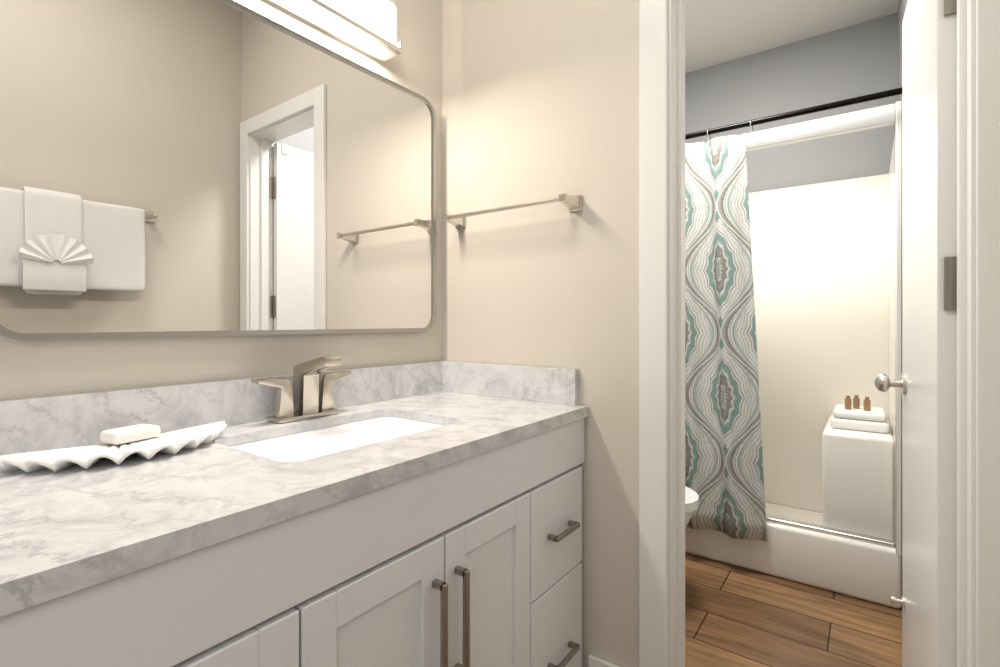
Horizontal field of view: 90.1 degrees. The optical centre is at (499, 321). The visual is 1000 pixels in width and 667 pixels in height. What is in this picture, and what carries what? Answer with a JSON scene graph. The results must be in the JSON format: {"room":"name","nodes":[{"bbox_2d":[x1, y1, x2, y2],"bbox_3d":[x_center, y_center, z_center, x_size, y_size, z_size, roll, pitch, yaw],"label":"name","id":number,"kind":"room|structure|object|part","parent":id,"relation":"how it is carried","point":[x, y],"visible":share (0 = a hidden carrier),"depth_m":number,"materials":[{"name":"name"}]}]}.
{"room":"bathroom","nodes":[
{"label":"bathroom","id":0,"kind":"room"},
{"bbox_2d":[0,0,441,400],"bbox_3d":[-0.834,-0.240,0.887,0.131,2.740,2.260,0,0,36],"label":"wall","id":1,"kind":"structure","parent":0,"point":[177,168],"depth_m":1.07,"materials":[{"name":"beige paint"}]},
{"bbox_2d":[271,0,401,60],"bbox_3d":[-0.489,-0.834,1.211,0.092,0.136,0.588,0,0,36],"label":"sconce","id":2,"kind":"object","parent":1,"relation":"attached to","point":[368,26],"visible":1,"depth_m":1.32,"materials":[{"name":"white"}]},
{"bbox_2d":[0,361,443,454],"bbox_3d":[-0.737,0.180,0.931,0.019,0.100,1.817,0,0,36],"label":"backsplash","id":3,"kind":"structure","parent":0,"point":[34,424],"depth_m":0.98,"materials":[{"name":"white stone"}]},
{"bbox_2d":[442,0,638,666],"bbox_3d":[0.139,-0.240,1.509,0.753,2.740,0.105,0,0,36],"label":"wall","id":4,"kind":"structure","parent":0,"point":[540,99],"depth_m":1.41,"materials":[{"name":"beige paint"}]},
{"bbox_2d":[444,361,578,403],"bbox_3d":[0.005,0.180,1.525,0.512,0.100,0.020,0,0,36],"label":"backsplash","id":5,"kind":"structure","parent":4,"relation":"attached to","point":[554,385],"depth_m":1.49,"materials":[{"name":"white stone"}]},
{"bbox_2d":[443,193,581,227],"bbox_3d":[0.018,-0.330,1.483,0.462,0.042,0.080,0,0,36],"label":"towel rail","id":6,"kind":"object","parent":4,"relation":"attached to","point":[572,203],"visible":1,"depth_m":1.41,"materials":[{"name":"silver metal"}]},
{"bbox_2d":[588,654,619,666],"bbox_3d":[0.300,1.018,1.317,0.144,0.225,0.014,0,0,36],"label":"baseboard","id":7,"kind":"structure","parent":4,"relation":"attached to","point":[594,661],"depth_m":1.34,"materials":[{"name":"white wood"}]},
{"bbox_2d":[639,0,676,666],"bbox_3d":[0.421,0.072,1.295,0.076,2.116,0.126,0,0,36],"label":"door frame","id":8,"kind":"structure","parent":4,"relation":"attached to","point":[653,333],"depth_m":1.24,"materials":[{"name":"white wood"}]},
{"bbox_2d":[677,0,684,666],"bbox_3d":[0.467,0.110,1.286,0.010,2.040,0.035,0,0,36],"label":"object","id":9,"kind":"object","parent":4,"relation":"attached to","point":[680,333],"visible":1,"depth_m":1.27,"materials":[{"name":"white wood"}]},
{"bbox_2d":[685,12,897,192],"bbox_3d":[1.585,-0.240,3.092,1.610,2.740,0.230,0,0,36],"label":"wall","id":10,"kind":"structure","parent":0,"point":[854,61],"depth_m":2.83,"materials":[{"name":"grey paint"}]},
{"bbox_2d":[685,0,898,72],"bbox_3d":[0.335,-1.640,1.390,1.820,0.060,4.455,0,0,36],"label":"ceiling","id":11,"kind":"structure","parent":0,"point":[719,31],"depth_m":2.68,"materials":[{"name":"paint"}]},
{"bbox_2d":[685,552,901,666],"bbox_3d":[0.335,1.160,1.390,1.820,0.060,4.455,0,0,36],"label":"floor","id":12,"kind":"structure","parent":0,"point":[736,616],"depth_m":1.86,"materials":[{"name":"brown wood"}]},
{"bbox_2d":[0,408,587,666],"bbox_3d":[-0.512,0.690,0.780,0.562,0.879,1.830,0,0,36],"label":"bathroom vanity","id":13,"kind":"object","parent":12,"relation":"on","point":[313,513],"depth_m":0.79,"materials":[{"name":"painted wood"},{"name":"marble"},{"name":"brushed nickel"}]},
{"bbox_2d":[0,392,587,591],"bbox_3d":[-0.521,0.244,0.784,0.542,0.029,1.837,0,0,36],"label":"countertop","id":14,"kind":"structure","parent":13,"relation":"on","point":[74,516],"depth_m":0.72,"materials":[{"name":"white stone"}]},
{"bbox_2d":[0,421,226,472],"bbox_3d":[-0.632,0.216,0.862,0.156,0.024,0.348,0,0,36],"label":"tray","id":15,"kind":"object","parent":14,"relation":"on","point":[87,457],"visible":0.98,"depth_m":0.82,"materials":[{"name":"white ceramic"}]},
{"bbox_2d":[100,424,160,444],"bbox_3d":[-0.668,0.202,0.904,0.052,0.022,0.078,0,0,24],"label":"soap bar","id":16,"kind":"object","parent":15,"relation":"on","point":[123,435],"visible":1,"depth_m":0.89,"materials":[{"name":"white"}]},
{"bbox_2d":[248,356,351,423],"bbox_3d":[-0.436,0.154,1.177,0.144,0.152,0.247,0,0,36],"label":"faucet","id":17,"kind":"object","parent":14,"relation":"on","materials":[{"name":"silver metal"}]},
{"bbox_2d":[685,486,698,527],"bbox_3d":[0.450,0.735,2.208,0.819,0.790,0.420,0,0,36],"label":"toilet","id":18,"kind":"object","parent":12,"relation":"on","point":[691,501],"visible":0.06,"depth_m":1.96,"materials":[{"name":"white ceramic"}]},
{"bbox_2d":[685,101,901,608],"bbox_3d":[1.228,0.132,2.690,1.430,1.994,0.797,0,0,36],"label":"shower","id":19,"kind":"object","parent":12,"relation":"on","point":[827,267],"visible":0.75,"depth_m":2.63,"materials":[{"name":"white plastic"}]},
{"bbox_2d":[830,404,888,433],"bbox_3d":[1.651,0.440,2.294,0.210,0.080,0.260,0,0,36],"label":"towel","id":20,"kind":"object","parent":19,"relation":"on","point":[855,418],"depth_m":2.21,"materials":[{"name":"white fabric"}]},
{"bbox_2d":[898,0,907,100],"bbox_3d":[1.875,-0.240,2.228,0.120,2.740,0.820,0,0,36],"label":"wall","id":21,"kind":"structure","parent":0,"point":[902,7],"depth_m":2.41,"materials":[{"name":"grey paint"}]},
{"bbox_3d":[0.938,-0.240,0.922,0.083,2.740,0.105,0,0,36],"label":"wall","id":22,"kind":"structure","parent":0,"visible":0},
{"bbox_2d":[902,0,956,666],"bbox_3d":[1.071,0.110,1.246,0.046,2.025,0.586,0,0,33],"label":"door","id":23,"kind":"structure","parent":22,"relation":"in","point":[929,330],"depth_m":1.10,"materials":[{"name":"white wood"}]},
{"bbox_2d":[874,373,906,394],"bbox_3d":[1.202,0.180,1.454,0.178,0.062,0.099,0,0,36],"label":"door knob","id":24,"kind":"object","parent":23,"relation":"attached to","point":[884,382],"depth_m":1.46,"materials":[{"name":"silver metal"}]},
{"bbox_2d":[890,595,904,608],"bbox_3d":[1.171,0.822,1.470,0.032,0.032,0.032,0,0,33],"label":"door stop","id":25,"kind":"object","parent":23,"relation":"attached to","point":[894,600],"visible":1,"depth_m":1.47,"materials":[{"name":"silver metal"}]},
{"bbox_3d":[0.918,0.112,1.004,0.034,1.690,0.014,0,0,33],"label":"door hinge","id":26,"kind":"part","parent":23,"relation":"part of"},
{"bbox_2d":[957,0,966,666],"bbox_3d":[0.898,0.110,0.970,0.010,2.040,0.035,0,0,36],"label":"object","id":27,"kind":"object","parent":22,"relation":"attached to","point":[961,333],"visible":1,"depth_m":0.96,"materials":[{"name":"white wood"}]},
{"bbox_2d":[967,0,999,666],"bbox_3d":[0.920,0.072,0.928,0.076,2.116,0.126,0,0,36],"label":"door frame","id":28,"kind":"structure","parent":22,"relation":"attached to","point":[987,333],"depth_m":0.89,"materials":[{"name":"white wood"}]},
{"bbox_3d":[0.313,-0.240,2.808,0.105,2.740,2.195,0,0,36],"label":"wall","id":29,"kind":"structure","parent":0,"visible":0},
{"bbox_2d":[685,87,901,541],"bbox_3d":[0.995,0.029,2.293,1.604,1.873,0.060,0,0,36],"label":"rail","id":30,"kind":"object","parent":29,"relation":"attached to","point":[724,477],"visible":0.29,"depth_m":2.26,"materials":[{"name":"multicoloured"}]},
{"bbox_2d":[685,132,767,541],"bbox_3d":[0.786,0.060,2.446,0.926,1.810,0.060,0,0,36],"label":"curtain","id":31,"kind":"object","parent":30,"relation":"hanging from","point":[724,456],"depth_m":2.27,"materials":[{"name":"fabric"}]}
]}

